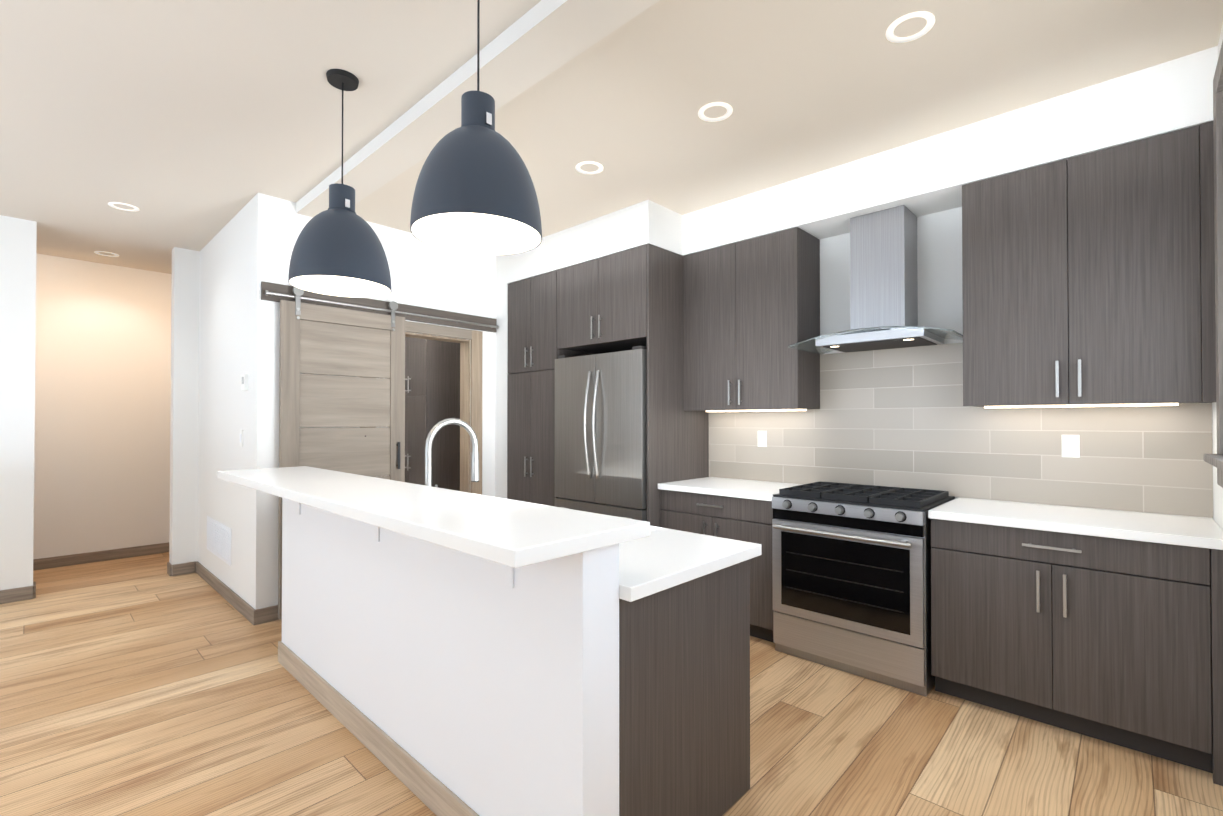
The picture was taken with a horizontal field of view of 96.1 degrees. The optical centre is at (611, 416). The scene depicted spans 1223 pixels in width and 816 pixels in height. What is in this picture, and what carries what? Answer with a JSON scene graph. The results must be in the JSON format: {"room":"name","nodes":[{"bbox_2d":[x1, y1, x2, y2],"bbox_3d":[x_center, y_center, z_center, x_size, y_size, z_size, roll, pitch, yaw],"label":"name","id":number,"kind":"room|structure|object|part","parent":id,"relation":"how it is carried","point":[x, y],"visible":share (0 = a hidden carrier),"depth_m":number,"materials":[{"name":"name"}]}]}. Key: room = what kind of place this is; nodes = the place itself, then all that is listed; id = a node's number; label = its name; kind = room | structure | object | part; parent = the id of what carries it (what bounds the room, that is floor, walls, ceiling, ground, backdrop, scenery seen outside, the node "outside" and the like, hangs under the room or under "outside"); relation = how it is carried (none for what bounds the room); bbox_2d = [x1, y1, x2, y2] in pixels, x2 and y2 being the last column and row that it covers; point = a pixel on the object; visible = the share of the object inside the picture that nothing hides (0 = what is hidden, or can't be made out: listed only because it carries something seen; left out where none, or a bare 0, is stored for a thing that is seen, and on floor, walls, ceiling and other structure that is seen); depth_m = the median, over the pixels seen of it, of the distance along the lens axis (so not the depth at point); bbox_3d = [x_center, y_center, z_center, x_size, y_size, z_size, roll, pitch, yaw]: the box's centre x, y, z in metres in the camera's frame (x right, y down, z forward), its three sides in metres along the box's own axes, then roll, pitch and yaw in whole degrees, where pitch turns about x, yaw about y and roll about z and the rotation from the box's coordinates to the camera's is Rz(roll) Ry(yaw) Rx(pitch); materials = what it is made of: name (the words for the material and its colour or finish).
{"room":"kitchen","nodes":[
{"label":"kitchen","id":0,"kind":"room"},
{"bbox_2d":[33,253,171,558],"bbox_3d":[-5.192,-0.043,5.141,0.140,2.880,7.000,-1,-1,43],"label":"wall","id":1,"kind":"structure","parent":0,"point":[102,407],"depth_m":5.31,"materials":[{"name":"white paint"}]},
{"bbox_2d":[33,542,168,570],"bbox_3d":[-4.984,1.348,5.234,0.014,0.100,3.960,-1,-1,43],"label":"baseboard","id":2,"kind":"structure","parent":1,"relation":"attached to","point":[74,559],"depth_m":5.28,"materials":[{"name":"brown wood"}]},
{"bbox_2d":[0,215,386,589],"bbox_3d":[-4.357,-0.051,4.351,0.140,2.880,7.000,-1,-1,43],"label":"wall","id":3,"kind":"structure","parent":0,"point":[18,237],"depth_m":4.18,"materials":[{"name":"white paint"}]},
{"bbox_2d":[0,586,32,603],"bbox_3d":[-5.553,1.327,2.960,0.014,0.100,3.355,-1,-1,43],"label":"baseboard","id":4,"kind":"structure","parent":3,"relation":"attached to","point":[15,594],"depth_m":4.11,"materials":[{"name":"brown wood"}]},
{"bbox_2d":[33,582,35,597],"bbox_3d":[-4.451,1.339,4.238,0.140,0.100,0.014,-1,-1,43],"label":"baseboard","id":5,"kind":"structure","parent":3,"relation":"attached to","point":[34,589],"depth_m":4.19,"materials":[{"name":"brown wood"}]},
{"bbox_2d":[167,562,171,575],"bbox_3d":[-3.888,1.344,4.833,0.140,0.100,0.014,-1,-1,43],"label":"baseboard","id":6,"kind":"structure","parent":3,"relation":"attached to","point":[169,568],"depth_m":4.79,"materials":[{"name":"brown wood"}]},
{"bbox_2d":[172,561,195,575],"bbox_3d":[-3.770,1.344,4.845,0.014,0.100,0.164,-1,-1,43],"label":"baseboard","id":7,"kind":"structure","parent":3,"relation":"attached to","point":[183,568],"depth_m":4.84,"materials":[{"name":"brown wood"}]},
{"bbox_2d":[198,199,251,604],"bbox_3d":[-3.039,-0.050,4.398,1.710,2.880,0.140,-1,-1,43],"label":"wall","id":8,"kind":"structure","parent":0,"point":[225,319],"depth_m":4.23,"materials":[{"name":"white paint"}]},
{"bbox_2d":[207,516,230,565],"bbox_3d":[-3.132,0.980,4.370,0.800,0.280,0.013,-1,-1,43],"label":"air vent","id":9,"kind":"object","parent":8,"relation":"in","point":[218,539],"visible":1,"depth_m":4.33,"materials":[{"name":"white paint"}]},
{"bbox_2d":[196,561,255,624],"bbox_3d":[-3.031,1.339,4.270,1.850,0.100,0.014,-1,-1,43],"label":"baseboard","id":10,"kind":"structure","parent":8,"relation":"attached to","point":[244,608],"depth_m":4.11,"materials":[{"name":"brown wood"}]},
{"bbox_2d":[241,374,247,390],"bbox_3d":[-2.560,-0.235,3.833,0.085,0.110,0.024,-1,-1,43],"label":"thermostat","id":11,"kind":"object","parent":8,"relation":"attached to","point":[244,382],"visible":1,"depth_m":3.81,"materials":[{"name":"white plastic"}]},
{"bbox_2d":[250,193,494,609],"bbox_3d":[-1.511,-0.048,4.666,0.140,2.880,2.630,-1,-1,43],"label":"wall","id":12,"kind":"structure","parent":0,"point":[278,225],"depth_m":3.78,"materials":[{"name":"white paint"}]},
{"bbox_2d":[256,605,279,624],"bbox_3d":[-2.125,1.335,3.892,0.014,0.100,0.680,-1,-1,43],"label":"baseboard","id":13,"kind":"structure","parent":12,"relation":"attached to","point":[267,614],"depth_m":3.69,"materials":[{"name":"brown wood"}]},
{"bbox_2d":[261,281,498,618],"bbox_3d":[-1.670,0.237,4.315,0.108,2.265,1.865,-1,-1,43],"label":"barn door","id":14,"kind":"structure","parent":12,"relation":"in","point":[325,343],"depth_m":4.00,"materials":[{"name":"brown wood"}]},
{"bbox_3d":[-1.681,-0.836,4.336,0.076,0.120,1.865,-1,-1,43],"label":"barn door track rail","id":15,"kind":"part","parent":14,"relation":"part of","materials":[{"name":"silver metal"}]},
{"bbox_2d":[360,321,482,494],"bbox_3d":[-1.580,0.314,4.577,0.161,2.155,1.070,-1,-1,43],"label":"door frame","id":16,"kind":"structure","parent":12,"relation":"attached to","point":[471,350],"depth_m":4.86,"materials":[{"name":"brown wood"}]},
{"bbox_2d":[495,255,507,498],"bbox_3d":[-0.745,-0.042,5.240,0.185,2.880,0.742,-1,-1,43],"label":"wall","id":17,"kind":"structure","parent":0,"point":[501,333],"depth_m":4.97,"materials":[{"name":"white paint"}]},
{"bbox_2d":[507,200,682,283],"bbox_3d":[-0.084,-1.339,4.624,1.639,0.298,0.748,-1,-1,43],"label":"soffit","id":18,"kind":"structure","parent":0,"point":[642,223],"depth_m":4.09,"materials":[{"name":"white paint"}]},
{"bbox_2d":[0,552,1222,815],"bbox_3d":[-2.417,1.402,2.502,7.780,0.060,7.280,-1,-1,43],"label":"floor","id":19,"kind":"structure","parent":0,"point":[140,686],"depth_m":2.33,"materials":[{"name":"brown wood"}]},
{"bbox_2d":[405,337,459,490],"bbox_3d":[-1.884,0.203,5.841,0.700,2.400,0.632,-1,-1,43],"label":"pantry cabinet","id":20,"kind":"object","parent":19,"relation":"on","point":[432,383],"visible":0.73,"depth_m":5.54,"materials":[{"name":"laminate"}]},
{"bbox_2d":[259,473,761,815],"bbox_3d":[-0.726,0.860,2.498,2.478,1.023,1.070,-1,-1,43],"label":"kitchen island","id":21,"kind":"object","parent":19,"relation":"on","point":[444,652],"depth_m":1.77,"materials":[{"name":"white paint"}]},
{"bbox_2d":[217,466,652,569],"bbox_3d":[-1.078,0.326,2.352,2.825,0.040,0.470,-1,-1,43],"label":"island countertop","id":22,"kind":"structure","parent":21,"relation":"on","point":[511,534],"depth_m":1.67,"materials":[{"name":"white stone"}]},
{"bbox_2d":[625,544,760,601],"bbox_3d":[-0.615,0.493,2.612,2.520,0.040,0.724,-1,-1,43],"label":"island countertop","id":23,"kind":"structure","parent":21,"relation":"on","point":[663,582],"depth_m":1.69,"materials":[{"name":"white stone"}]},
{"bbox_2d":[425,418,478,487],"bbox_3d":[-0.747,0.240,2.612,0.111,0.465,0.301,-1,-1,43],"label":"faucet","id":24,"kind":"object","parent":23,"relation":"on","point":[438,426],"visible":0.69,"depth_m":2.62,"materials":[{"name":"silver metal"}]},
{"bbox_2d":[507,270,595,505],"bbox_3d":[-0.445,0.105,4.933,0.667,2.580,0.772,-1,-1,43],"label":"tall cabinet","id":25,"kind":"object","parent":19,"relation":"on","point":[534,352],"visible":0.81,"depth_m":4.66,"materials":[{"name":"laminate"}]},
{"bbox_2d":[555,346,646,520],"bbox_3d":[0.111,0.452,4.340,0.918,1.875,0.828,-1,-1,43],"label":"fridge","id":26,"kind":"object","parent":19,"relation":"on","point":[600,433],"visible":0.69,"depth_m":4.03,"materials":[{"name":"grey metal"}]},
{"bbox_2d":[557,243,708,526],"bbox_3d":[0.149,0.100,4.370,0.966,2.580,0.772,-1,-1,43],"label":"surround","id":27,"kind":"object","parent":19,"relation":"on","point":[626,300],"visible":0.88,"depth_m":3.99,"materials":[{"name":"laminate"}]},
{"bbox_2d":[660,489,774,642],"bbox_3d":[0.856,0.947,3.774,0.864,0.874,0.655,-1,-1,43],"label":"base cabinet","id":28,"kind":"object","parent":19,"relation":"on","point":[742,519],"visible":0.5,"depth_m":3.42,"materials":[{"name":"laminate"}]},
{"bbox_2d":[658,477,800,500],"bbox_3d":[0.856,0.489,3.778,0.865,0.038,0.640,-1,-1,43],"label":"countertop","id":29,"kind":"structure","parent":28,"relation":"on","point":[754,490],"depth_m":3.67,"materials":[{"name":"white stone"}]},
{"bbox_2d":[772,481,954,695],"bbox_3d":[1.435,0.903,3.161,0.796,0.950,0.726,-1,-1,43],"label":"range","id":30,"kind":"object","parent":19,"relation":"on","point":[851,570],"visible":1,"depth_m":2.91,"materials":[{"name":"silver metal"}]},
{"bbox_2d":[931,519,1222,785],"bbox_3d":[2.126,0.936,2.572,0.986,0.874,0.655,-1,-1,43],"label":"base cabinet","id":31,"kind":"object","parent":19,"relation":"on","point":[1119,642],"visible":0.94,"depth_m":2.30,"materials":[{"name":"laminate"}]},
{"bbox_2d":[928,497,1222,549],"bbox_3d":[2.125,0.478,2.577,0.987,0.038,0.640,-1,-1,43],"label":"countertop","id":32,"kind":"structure","parent":31,"relation":"on","point":[1200,532],"depth_m":2.44,"materials":[{"name":"white stone"}]},
{"bbox_2d":[0,0,1222,273],"bbox_3d":[-2.417,-1.558,2.530,7.780,0.100,7.280,-1,-1,43],"label":"ceiling","id":33,"kind":"structure","parent":0,"point":[192,124],"depth_m":2.55,"materials":[{"name":"beige paint"}]},
{"bbox_2d":[94,251,118,256],"bbox_3d":[-4.608,-1.497,5.015,0.169,0.034,0.169,0,-1,-2],"label":"recessed light","id":34,"kind":"object","parent":33,"relation":"in","point":[115,255],"depth_m":5.02,"materials":[{"name":"white"}]},
{"bbox_2d":[108,202,139,211],"bbox_3d":[-3.474,-1.508,3.915,0.169,0.034,0.169,0,-1,-2],"label":"recessed light","id":35,"kind":"object","parent":33,"relation":"in","point":[135,209],"depth_m":3.90,"materials":[{"name":"white"}]},
{"bbox_2d":[288,69,390,297],"bbox_3d":[-1.198,-1.041,2.446,0.410,0.934,0.410,-1,-1,43],"label":"pendant light","id":36,"kind":"object","parent":33,"relation":"hanging from","point":[338,249],"visible":1,"depth_m":2.34,"materials":[{"name":"black painted metal"}]},
{"bbox_2d":[410,0,541,254],"bbox_3d":[-0.430,-1.047,1.774,0.410,0.934,0.410,-1,-1,43],"label":"pendant light","id":37,"kind":"object","parent":33,"relation":"hanging from","point":[475,193],"visible":1,"depth_m":1.66,"materials":[{"name":"black painted metal"}]},
{"bbox_2d":[296,0,659,216],"bbox_3d":[-0.496,-1.472,2.377,4.500,0.075,0.220,-1,-1,43],"label":"ceiling beam","id":38,"kind":"structure","parent":33,"relation":"attached to","point":[539,41],"depth_m":2.35,"materials":[{"name":"beige paint"}]},
{"bbox_2d":[575,161,602,174],"bbox_3d":[-0.133,-1.513,3.314,0.169,0.034,0.169,0,-1,-2],"label":"recessed light","id":39,"kind":"object","parent":33,"relation":"in","point":[577,167],"depth_m":3.30,"materials":[{"name":"white"}]},
{"bbox_2d":[698,102,732,121],"bbox_3d":[0.513,-1.519,2.717,0.169,0.034,0.169,0,-1,-2],"label":"recessed light","id":40,"kind":"object","parent":33,"relation":"in","point":[729,108],"depth_m":2.71,"materials":[{"name":"white"}]},
{"bbox_2d":[886,11,934,42],"bbox_3d":[1.159,-1.524,2.133,0.169,0.034,0.169,0,-1,-2],"label":"recessed light","id":41,"kind":"object","parent":33,"relation":"in","point":[929,17],"depth_m":2.12,"materials":[{"name":"white"}]},
{"bbox_2d":[682,46,1217,255],"bbox_3d":[1.619,-1.352,3.285,2.676,0.298,0.352,-1,-1,43],"label":"soffit","id":42,"kind":"structure","parent":0,"point":[928,175],"depth_m":2.83,"materials":[{"name":"white paint"}]},
{"bbox_2d":[715,207,1212,517],"bbox_3d":[0.505,-0.048,4.666,6.490,2.880,0.140,-1,-1,43],"label":"wall","id":43,"kind":"structure","parent":0,"point":[939,262],"depth_m":3.27,"materials":[{"name":"white paint"}]},
{"bbox_2d":[683,227,819,411],"bbox_3d":[0.960,-0.615,3.883,0.886,1.160,0.375,-1,-1,43],"label":"upper cabinet","id":44,"kind":"object","parent":43,"relation":"attached to","point":[751,310],"visible":1,"depth_m":3.69,"materials":[{"name":"laminate"}]},
{"bbox_2d":[788,205,962,354],"bbox_3d":[1.562,-0.807,3.230,0.870,0.786,0.497,-1,-1,43],"label":"range hood","id":45,"kind":"object","parent":43,"relation":"attached to","point":[883,285],"visible":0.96,"depth_m":3.20,"materials":[{"name":"silver metal"}]},
{"bbox_2d":[709,342,1212,517],"bbox_3d":[1.737,0.023,3.397,2.675,0.885,0.008,-1,-1,43],"label":"backsplash","id":46,"kind":"structure","parent":43,"relation":"attached to","point":[901,417],"depth_m":3.17,"materials":[{"name":"tile"}]},
{"bbox_2d":[758,431,766,446],"bbox_3d":[1.095,0.164,3.992,0.070,0.115,0.006,-1,-1,43],"label":"electrical outlet plate","id":47,"kind":"object","parent":46,"relation":"attached to","point":[762,435],"depth_m":3.99,"materials":[{"name":"white plastic"}]},
{"bbox_2d":[1062,435,1079,457],"bbox_3d":[2.346,0.152,2.808,0.070,0.115,0.006,-1,-1,43],"label":"electrical outlet plate","id":48,"kind":"object","parent":46,"relation":"attached to","point":[1070,445],"depth_m":2.80,"materials":[{"name":"white plastic"}]},
{"bbox_2d":[962,121,1215,407],"bbox_3d":[2.254,-0.626,2.659,0.898,1.160,0.375,-1,-1,43],"label":"upper cabinet","id":49,"kind":"object","parent":43,"relation":"attached to","point":[1088,279],"visible":0.98,"depth_m":2.50,"materials":[{"name":"laminate"}]},
{"bbox_2d":[1212,25,1222,529],"bbox_3d":[2.584,-0.070,2.244,0.140,2.880,0.520,-1,-1,43],"label":"wall","id":50,"kind":"structure","parent":0,"point":[1218,504],"depth_m":2.38,"materials":[{"name":"white paint"}]},
{"bbox_3d":[1.588,0.750,1.183,0.140,1.220,2.380,-1,-1,43],"label":"wall","id":51,"kind":"structure","parent":0,"visible":0},
{"bbox_2d":[1203,41,1222,487],"bbox_3d":[1.562,-0.545,1.220,0.179,1.610,2.600,-1,-1,43],"label":"window","id":52,"kind":"structure","parent":51,"relation":"in","point":[1216,460],"depth_m":2.12,"materials":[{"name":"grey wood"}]}
]}

